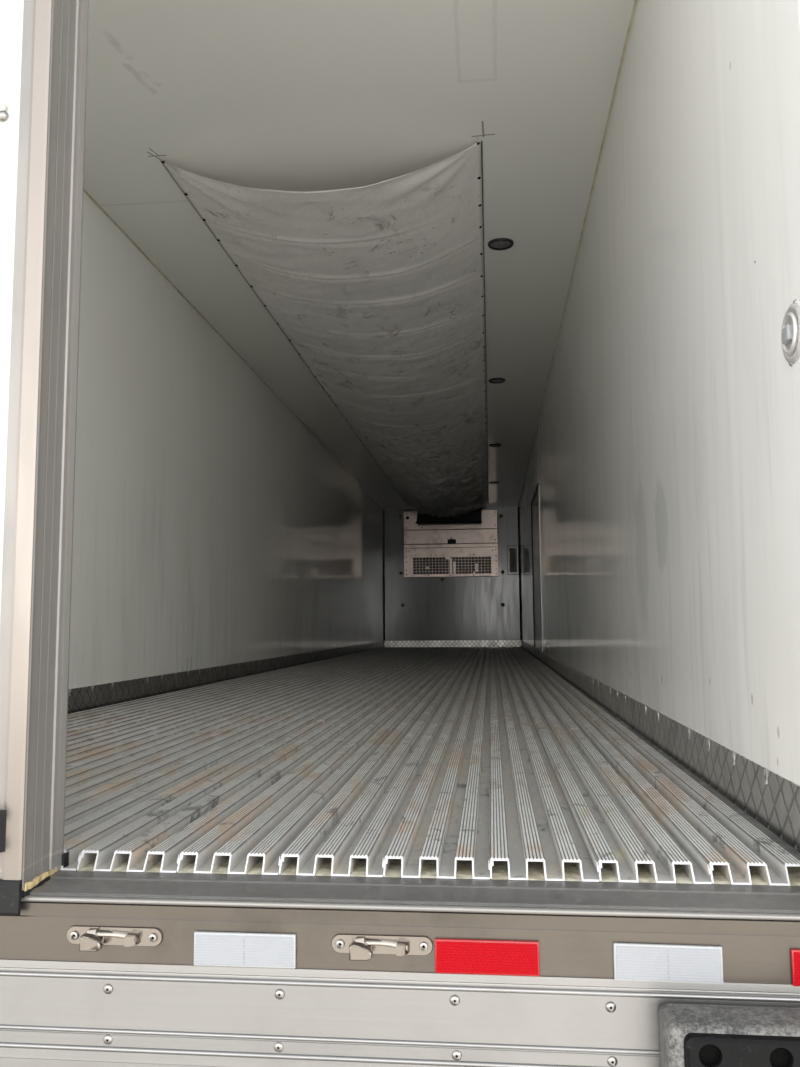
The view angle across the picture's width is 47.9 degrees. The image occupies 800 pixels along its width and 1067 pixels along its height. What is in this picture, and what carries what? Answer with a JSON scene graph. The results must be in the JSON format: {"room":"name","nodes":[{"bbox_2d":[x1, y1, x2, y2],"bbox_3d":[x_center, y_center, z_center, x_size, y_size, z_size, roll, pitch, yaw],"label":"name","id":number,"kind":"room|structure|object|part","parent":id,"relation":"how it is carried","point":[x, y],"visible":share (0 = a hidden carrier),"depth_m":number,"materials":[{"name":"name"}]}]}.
{"room":"refrigerated truck trailer","nodes":[
{"label":"refrigerated truck trailer","id":0,"kind":"room"},
{"bbox_2d":[68,192,383,688],"bbox_3d":[-1.074,0.128,9.078,0.080,2.782,14.850,-1,-6,6],"label":"wall","id":1,"kind":"structure","parent":0,"point":[212,527],"depth_m":5.80,"materials":[{"name":"white plastic"}]},
{"bbox_2d":[0,0,88,915],"bbox_3d":[-1.196,-0.635,1.700,1.188,2.552,0.182,-1,-6,6],"label":"door","id":2,"kind":"structure","parent":1,"relation":"in","point":[44,43],"depth_m":1.58,"materials":[{"name":"grey metal"}]},
{"bbox_3d":[-1.207,-0.659,1.665,1.173,2.514,0.030,-1,-6,6],"label":"panel","id":3,"kind":"part","parent":2,"relation":"part of","materials":[{"name":"white metal"}]},
{"bbox_2d":[68,641,383,713],"bbox_3d":[-1.021,1.260,8.983,0.006,0.111,14.639,-1,-6,6],"label":"baseboard","id":4,"kind":"structure","parent":1,"relation":"attached to","point":[95,696],"depth_m":5.63,"materials":[{"name":"silver metal"}]},
{"bbox_2d":[83,188,382,508],"bbox_3d":[-1.043,-1.177,9.170,0.008,0.008,14.758,-1,-6,6],"label":"trim","id":5,"kind":"structure","parent":1,"relation":"attached to","point":[84,190],"depth_m":5.93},
{"bbox_2d":[83,0,633,508],"bbox_3d":[0.176,-1.242,9.049,2.460,0.080,14.770,-1,-6,6],"label":"ceiling","id":6,"kind":"structure","parent":0,"point":[281,95],"depth_m":3.83,"materials":[{"name":"white plastic"}]},
{"bbox_2d":[160,140,488,516],"bbox_3d":[0.234,-0.955,9.893,1.459,0.320,11.931,-1,-6,6],"label":"air duct","id":7,"kind":"object","parent":6,"relation":"hanging from","point":[378,289],"visible":1,"depth_m":5.51,"materials":[{"name":"fabric"}]},
{"bbox_2d":[489,444,500,446],"bbox_3d":[1.124,-1.040,10.635,0.144,0.012,0.144,-1,-6,6],"label":"recessed light","id":8,"kind":"object","parent":6,"relation":"in","point":[490,445],"visible":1,"depth_m":10.62,"materials":[{"name":"black plastic"}]},
{"bbox_2d":[489,378,504,383],"bbox_3d":[0.842,-1.325,7.813,0.144,0.012,0.144,-1,-6,6],"label":"recessed light","id":9,"kind":"object","parent":6,"relation":"in","point":[493,380],"visible":1,"depth_m":7.79,"materials":[{"name":"black plastic"}]},
{"bbox_2d":[488,238,513,249],"bbox_3d":[0.560,-1.608,5.006,0.144,0.012,0.144,-1,-6,6],"label":"recessed light","id":10,"kind":"object","parent":6,"relation":"in","point":[498,243],"visible":1,"depth_m":5.00,"materials":[{"name":"black plastic"}]},
{"bbox_2d":[0,959,799,1066],"bbox_3d":[-0.545,0.831,1.464,2.620,0.277,0.058,-1,-6,6],"label":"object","id":11,"kind":"structure","parent":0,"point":[53,1013],"depth_m":1.40,"materials":[{"name":"metal"}]},
{"bbox_2d":[659,1003,799,1066],"bbox_3d":[0.561,0.818,1.275,0.360,0.251,0.100,-1,-6,6],"label":"dock bumper","id":12,"kind":"object","parent":11,"relation":"attached to","point":[691,1035],"visible":1,"depth_m":1.26,"materials":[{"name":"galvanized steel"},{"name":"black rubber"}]},
{"bbox_3d":[0.561,0.815,1.231,0.329,0.236,0.012,-1,-6,6],"label":"plate","id":13,"kind":"part","parent":12,"relation":"part of","materials":[{"name":"rubber"}]},
{"bbox_2d":[60,646,799,885],"bbox_3d":[0.199,1.392,8.831,2.460,0.200,14.672,-1,-6,6],"label":"floor","id":14,"kind":"structure","parent":0,"point":[403,762],"depth_m":2.26,"materials":[{"name":"metal"}]},
{"bbox_2d":[385,507,519,640],"bbox_3d":[0.931,0.844,16.263,2.460,2.782,0.080,-1,-6,6],"label":"wall","id":15,"kind":"structure","parent":0,"point":[453,608],"depth_m":16.19,"materials":[{"name":"grey metal"}]},
{"bbox_2d":[383,509,384,640],"bbox_3d":[-0.287,0.744,16.345,0.022,2.390,0.022,-1,-6,6],"label":"trim","id":16,"kind":"structure","parent":15,"relation":"attached to","point":[383,509],"depth_m":16.37,"materials":[{"name":"grey"}]},
{"bbox_2d":[404,508,498,576],"bbox_3d":[0.894,0.134,16.032,1.695,1.250,0.524,-1,-6,6],"label":"refrigeration unit","id":17,"kind":"object","parent":15,"relation":"attached to","point":[466,545],"visible":0.99,"depth_m":16.18,"materials":[{"name":"grey metal"}]},
{"bbox_3d":[0.910,-0.246,16.254,1.687,0.338,0.018,-1,-6,6],"label":"panel","id":18,"kind":"part","parent":17,"relation":"part of","materials":[{"name":"metal"}]},
{"bbox_3d":[0.911,0.057,16.222,1.687,0.248,0.022,-1,-6,6],"label":"panel","id":19,"kind":"part","parent":17,"relation":"part of","materials":[{"name":"metal"}]},
{"bbox_3d":[0.914,0.515,16.174,1.687,0.516,0.025,-1,-6,6],"label":"panel","id":20,"kind":"part","parent":17,"relation":"part of","materials":[{"name":"metal"}]},
{"bbox_2d":[413,556,490,573],"bbox_3d":[0.933,0.575,16.163,1.413,0.312,0.009,-1,-6,6],"label":"grille","id":21,"kind":"object","parent":17,"relation":"attached to","point":[421,564],"depth_m":16.17,"materials":[{"name":"metal"}]},
{"bbox_2d":[384,640,520,647],"bbox_3d":[0.935,1.984,16.104,2.448,0.140,0.006,-1,-6,6],"label":"baseboard","id":22,"kind":"structure","parent":15,"relation":"attached to","point":[443,643],"depth_m":16.09,"materials":[{"name":"silver metal"}]},
{"bbox_2d":[507,545,518,574],"bbox_3d":[2.028,0.478,16.138,0.210,0.530,0.018,-1,-6,6],"label":"plate","id":23,"kind":"object","parent":15,"relation":"attached to","point":[512,550],"visible":1,"depth_m":16.13,"materials":[{"name":"grey"}]},
{"bbox_3d":[2.028,0.478,16.132,0.132,0.440,0.004,-1,-6,6],"label":"panel","id":24,"kind":"part","parent":23,"relation":"part of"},
{"bbox_2d":[518,507,520,639],"bbox_3d":[2.138,0.703,16.103,0.022,2.390,0.022,-1,-6,6],"label":"trim","id":25,"kind":"structure","parent":15,"relation":"attached to","point":[518,507],"depth_m":16.09,"materials":[{"name":"grey"}]},
{"bbox_2d":[519,0,799,785],"bbox_3d":[1.453,0.085,8.826,0.080,2.782,14.850,-1,-6,6],"label":"wall","id":26,"kind":"structure","parent":0,"point":[665,457],"depth_m":2.35,"materials":[{"name":"white plastic"}]},
{"bbox_2d":[0,870,799,983],"bbox_3d":[-0.543,0.641,1.516,2.620,0.111,0.115,-1,-6,6],"label":"rear door sill","id":27,"kind":"structure","parent":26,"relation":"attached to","point":[576,925],"depth_m":1.42,"materials":[{"name":"grey metal"}]},
{"bbox_2d":[67,925,162,950],"bbox_3d":[-0.461,0.648,1.437,0.160,0.032,0.027,-1,-6,6],"label":"latch keeper","id":28,"kind":"object","parent":27,"relation":"attached to","point":[88,937],"visible":1,"depth_m":1.44,"materials":[{"name":"silver metal"}]},
{"bbox_2d":[79,932,103,950],"bbox_3d":[-0.491,0.651,1.438,0.037,0.026,0.023,-1,-6,6],"label":"hood","id":29,"kind":"object","parent":28,"relation":"attached to","point":[88,941],"depth_m":1.43,"materials":[{"name":"silver metal"}]},
{"bbox_3d":[-0.452,0.643,1.440,0.068,0.016,0.014,-1,-6,6],"label":"arm","id":30,"kind":"part","parent":28,"relation":"part of","materials":[{"name":"silver metal"}]},
{"bbox_2d":[194,931,295,968],"bbox_3d":[-0.246,0.659,1.424,0.164,0.052,0.007,-1,-6,6],"label":"reflector","id":31,"kind":"object","parent":27,"relation":"attached to","point":[228,949],"visible":1,"depth_m":1.42,"materials":[{"name":"grey plastic"}]},
{"bbox_2d":[331,933,432,960],"bbox_3d":[-0.029,0.642,1.394,0.160,0.032,0.027,-1,-6,6],"label":"latch keeper","id":32,"kind":"object","parent":27,"relation":"attached to","point":[360,947],"visible":1,"depth_m":1.40,"materials":[{"name":"silver metal"}]},
{"bbox_2d":[349,939,372,960],"bbox_3d":[-0.060,0.645,1.395,0.037,0.026,0.023,-1,-6,6],"label":"hood","id":33,"kind":"object","parent":32,"relation":"attached to","point":[359,949],"depth_m":1.38,"materials":[{"name":"silver metal"}]},
{"bbox_3d":[-0.021,0.638,1.397,0.068,0.016,0.014,-1,-6,6],"label":"arm","id":34,"kind":"part","parent":32,"relation":"part of","materials":[{"name":"silver metal"}]},
{"bbox_3d":[-0.543,0.601,1.525,2.620,0.029,0.106,-1,-6,6],"label":"sill","id":35,"kind":"part","parent":27,"relation":"part of","materials":[{"name":"silver metal"}]},
{"bbox_2d":[435,938,539,975],"bbox_3d":[0.134,0.653,1.386,0.160,0.051,0.007,-1,-6,6],"label":"reflector","id":36,"kind":"object","parent":27,"relation":"attached to","point":[452,956],"visible":1,"depth_m":1.38,"materials":[{"name":"red plastic"}]},
{"bbox_2d":[613,943,722,983],"bbox_3d":[0.405,0.649,1.359,0.160,0.054,0.007,-1,-6,6],"label":"reflector","id":37,"kind":"object","parent":27,"relation":"attached to","point":[701,964],"visible":1,"depth_m":1.36,"materials":[{"name":"grey plastic"}]},
{"bbox_2d":[791,949,799,985],"bbox_3d":[0.662,0.645,1.333,0.156,0.052,0.007,-1,-6,6],"label":"reflector","id":38,"kind":"object","parent":27,"relation":"attached to","point":[795,953],"visible":1,"depth_m":1.34,"materials":[{"name":"red plastic"}]},
{"bbox_2d":[531,481,542,650],"bbox_3d":[1.557,0.412,10.273,0.020,1.797,1.650,-1,-6,6],"label":"door","id":39,"kind":"structure","parent":26,"relation":"in","point":[535,507],"depth_m":10.23,"materials":[{"name":"metal"}]},
{"bbox_3d":[1.481,0.332,9.478,0.004,1.797,0.045,-1,-6,6],"label":"frame post","id":40,"kind":"part","parent":39,"relation":"part of","materials":[{"name":"metal"}]},
{"bbox_2d":[518,0,636,506],"bbox_3d":[1.397,-1.218,8.927,0.008,0.008,14.758,-1,-6,6],"label":"trim","id":41,"kind":"structure","parent":26,"relation":"attached to","point":[635,1],"depth_m":4.25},
{"bbox_2d":[521,640,799,851],"bbox_3d":[1.415,1.213,8.680,0.006,0.111,14.759,-1,-6,6],"label":"baseboard","id":42,"kind":"structure","parent":26,"relation":"attached to","point":[771,799],"depth_m":2.18,"materials":[{"name":"silver metal"}]},
{"bbox_2d":[781,300,799,365],"bbox_3d":[0.673,-0.346,1.554,0.015,0.106,0.110,-1,-6,6],"label":"ring","id":43,"kind":"object","parent":26,"relation":"attached to","point":[790,330],"visible":1,"depth_m":1.54,"materials":[{"name":"silver metal"}]}
]}

